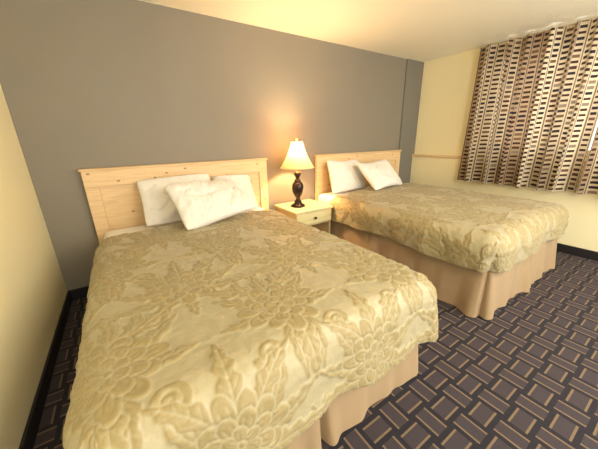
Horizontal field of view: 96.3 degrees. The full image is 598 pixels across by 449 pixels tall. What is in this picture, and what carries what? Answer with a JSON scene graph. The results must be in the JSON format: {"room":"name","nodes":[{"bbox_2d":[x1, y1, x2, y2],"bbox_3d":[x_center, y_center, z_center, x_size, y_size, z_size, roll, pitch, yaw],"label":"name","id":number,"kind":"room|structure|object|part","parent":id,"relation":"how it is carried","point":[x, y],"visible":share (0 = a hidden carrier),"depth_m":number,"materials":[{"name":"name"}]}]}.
{"room":"hotel room","nodes":[
{"label":"hotel room","id":0,"kind":"room"},
{"bbox_2d":[0,85,66,448],"bbox_3d":[-0.945,0.060,0.306,0.100,2.445,4.300,-12,21,-31],"label":"wall","id":1,"kind":"structure","parent":0,"point":[33,290],"depth_m":1.58,"materials":[{"name":"beige paint"}]},
{"bbox_2d":[19,291,71,448],"bbox_3d":[-0.874,1.165,0.695,0.014,0.100,4.300,-12,21,-31],"label":"baseboard","id":2,"kind":"structure","parent":1,"relation":"attached to","point":[29,436],"depth_m":1.51,"materials":[{"name":"black plastic"}]},
{"bbox_2d":[0,0,406,290],"bbox_3d":[-0.080,-0.939,3.355,5.080,2.445,0.100,-12,21,-31],"label":"wall","id":3,"kind":"structure","parent":0,"point":[85,84],"depth_m":2.42,"materials":[{"name":"grey paint"}]},
{"bbox_2d":[69,286,88,299],"bbox_3d":[-0.205,0.230,3.557,4.450,0.100,0.014,-12,21,-31],"label":"baseboard","id":4,"kind":"structure","parent":3,"relation":"attached to","point":[82,292],"depth_m":2.43,"materials":[{"name":"black plastic"}]},
{"bbox_2d":[398,59,423,182],"bbox_3d":[1.802,-1.333,4.457,0.410,2.445,0.022,-12,21,-31],"label":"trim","id":5,"kind":"structure","parent":3,"relation":"attached to","point":[414,69],"depth_m":4.30,"materials":[{"name":"grey paint"}]},
{"bbox_2d":[33,251,597,448],"bbox_3d":[1.130,0.800,2.030,5.080,0.100,4.400,-12,21,-31],"label":"floor","id":6,"kind":"structure","parent":0,"point":[525,376],"depth_m":1.55,"materials":[{"name":"carpet"}]},
{"bbox_2d":[78,158,417,448],"bbox_3d":[-0.479,0.204,1.949,1.724,1.146,2.256,-12,21,-31],"label":"bed","id":7,"kind":"object","parent":6,"relation":"on","point":[113,195],"visible":0.12,"depth_m":2.34,"materials":[{"name":"brown wood"}]},
{"bbox_3d":[-1.094,-0.601,2.650,1.724,0.020,0.064,-12,21,-31],"label":"cap rail","id":8,"kind":"part","parent":7,"relation":"part of","materials":[{"name":"brown wood"}]},
{"bbox_2d":[137,174,209,225],"bbox_3d":[-1.121,-0.243,2.522,0.635,0.418,0.232,-12,21,-31],"label":"pillow","id":9,"kind":"object","parent":7,"relation":"on","point":[158,207],"visible":0.58,"depth_m":2.39,"materials":[{"name":"white fabric"}]},
{"bbox_3d":[-1.088,-0.200,2.782,1.700,0.828,0.045,-12,21,-31],"label":"headboard","id":10,"kind":"part","parent":7,"relation":"part of","materials":[{"name":"brown wood"}]},
{"bbox_3d":[-1.091,-0.136,2.809,1.500,0.690,0.026,-12,21,-31],"label":"panel","id":11,"kind":"part","parent":7,"relation":"part of","materials":[{"name":"brown wood"}]},
{"bbox_3d":[-0.508,0.295,1.940,1.510,0.260,2.110,-12,21,-31],"label":"mattress","id":12,"kind":"part","parent":7,"relation":"part of","materials":[{"name":"white fabric"}]},
{"bbox_2d":[213,174,257,209],"bbox_3d":[-0.670,-0.330,2.845,0.404,0.385,0.220,-12,21,-31],"label":"pillow","id":13,"kind":"object","parent":7,"relation":"on","point":[243,182],"visible":0.41,"depth_m":2.86,"materials":[{"name":"white fabric"}]},
{"bbox_2d":[63,209,438,448],"bbox_3d":[-0.382,0.351,1.766,1.692,0.391,1.936,-12,21,-31],"label":"comforter","id":14,"kind":"object","parent":7,"relation":"on","point":[241,330],"visible":0.96,"depth_m":1.09,"materials":[{"name":"fabric"}]},
{"bbox_2d":[165,179,254,229],"bbox_3d":[-0.768,-0.215,2.380,0.401,0.348,0.655,15,24,41],"label":"pillow","id":15,"kind":"object","parent":14,"relation":"on","point":[198,203],"visible":1,"depth_m":2.27,"materials":[{"name":"white fabric"}]},
{"bbox_2d":[274,199,332,232],"bbox_3d":[0.064,0.043,3.337,0.540,0.580,0.509,-12,21,-31],"label":"nightstand","id":16,"kind":"object","parent":6,"relation":"on","point":[316,214],"visible":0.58,"depth_m":3.15,"materials":[{"name":"beige wood"}]},
{"bbox_2d":[280,137,314,207],"bbox_3d":[-0.018,-0.597,3.089,0.398,0.791,0.398,-12,21,-31],"label":"table lamp","id":17,"kind":"object","parent":16,"relation":"on","point":[297,159],"visible":1,"depth_m":2.96,"materials":[{"name":"cream fabric"},{"name":"dark bronze"},{"name":"brass"}]},
{"bbox_3d":[-0.022,-0.788,3.027,0.390,0.285,0.390,-12,21,-31],"label":"lamp shade","id":18,"kind":"part","parent":17,"relation":"part of","materials":[{"name":"beige fabric"}]},
{"bbox_3d":[0.178,-0.082,3.110,0.492,0.143,0.020,-12,21,-31],"label":"drawer","id":19,"kind":"part","parent":16,"relation":"part of","materials":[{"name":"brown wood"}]},
{"bbox_2d":[314,150,556,319],"bbox_3d":[1.496,-0.233,3.181,1.838,1.146,2.331,-12,21,-31],"label":"bed","id":20,"kind":"object","parent":6,"relation":"on","point":[474,293],"visible":0.45,"depth_m":2.40,"materials":[{"name":"beige fabric"}]},
{"bbox_3d":[1.443,-0.180,3.142,1.510,0.230,2.110,-12,21,-31],"label":"mattress","id":21,"kind":"part","parent":20,"relation":"part of","materials":[{"name":"white fabric"}]},
{"bbox_2d":[327,159,365,193],"bbox_3d":[0.639,-0.660,3.608,0.577,0.413,0.268,-12,21,-31],"label":"pillow","id":22,"kind":"object","parent":20,"relation":"on","point":[344,175],"visible":0.94,"depth_m":3.52,"materials":[{"name":"white fabric"}]},
{"bbox_3d":[0.935,-0.647,4.042,1.700,0.828,0.045,-12,21,-31],"label":"headboard","id":23,"kind":"part","parent":20,"relation":"part of","materials":[{"name":"brown wood"}]},
{"bbox_3d":[0.929,-1.048,3.910,1.724,0.020,0.064,-12,21,-31],"label":"cap rail","id":24,"kind":"part","parent":20,"relation":"part of","materials":[{"name":"brown wood"}]},
{"bbox_3d":[0.932,-0.583,4.069,1.500,0.690,0.026,-12,21,-31],"label":"panel","id":25,"kind":"part","parent":20,"relation":"part of","materials":[{"name":"brown wood"}]},
{"bbox_2d":[330,183,568,272],"bbox_3d":[1.551,-0.134,3.006,1.694,0.369,1.906,-12,21,-31],"label":"comforter","id":26,"kind":"object","parent":20,"relation":"on","point":[480,232],"visible":0.98,"depth_m":2.39,"materials":[{"name":"fabric"}]},
{"bbox_2d":[357,159,401,189],"bbox_3d":[1.102,-0.680,3.610,0.673,0.342,0.385,-16,23,-39],"label":"pillow","id":27,"kind":"object","parent":26,"relation":"on","point":[380,174],"visible":1,"depth_m":3.46,"materials":[{"name":"white fabric"}]},
{"bbox_2d":[139,0,597,61],"bbox_3d":[1.080,-1.622,1.250,5.080,0.100,4.400,-12,21,-31],"label":"ceiling","id":28,"kind":"structure","parent":0,"point":[418,30],"depth_m":2.62,"materials":[{"name":"paint"}]},
{"bbox_2d":[410,24,597,251],"bbox_3d":[3.183,-0.852,2.877,0.165,2.445,4.300,-12,21,-31],"label":"wall","id":29,"kind":"structure","parent":0,"point":[448,82],"depth_m":3.94,"materials":[{"name":"beige paint"}]},
{"bbox_2d":[412,154,585,164],"bbox_3d":[3.128,-0.663,2.898,0.065,0.035,4.300,-12,21,-31],"label":"trim","id":30,"kind":"structure","parent":29,"relation":"attached to","point":[413,155],"depth_m":4.21,"materials":[{"name":"brown wood"}]},
{"bbox_2d":[556,243,597,260],"bbox_3d":[3.140,0.285,3.175,0.015,0.100,4.264,-12,21,-31],"label":"baseboard","id":31,"kind":"structure","parent":29,"relation":"attached to","point":[589,254],"depth_m":3.07,"materials":[{"name":"black plastic"}]},
{"bbox_3d":[3.133,-1.919,2.401,0.109,0.040,2.760,-12,21,-31],"label":"curtain rod","id":32,"kind":"object","parent":29,"relation":"attached to","visible":0},
{"bbox_2d":[457,17,597,192],"bbox_3d":[2.648,-1.297,3.186,0.143,1.696,1.286,-12,21,-31],"label":"curtain","id":33,"kind":"object","parent":32,"relation":"hanging from","point":[533,114],"visible":1,"depth_m":3.10,"materials":[{"name":"fabric"}]},
{"bbox_2d":[576,126,597,194],"bbox_3d":[3.423,-0.952,2.065,0.142,1.696,1.492,-12,21,-31],"label":"curtain","id":34,"kind":"object","parent":32,"relation":"hanging from","point":[588,184],"visible":1,"depth_m":2.83,"materials":[{"name":"fabric"}]}
]}

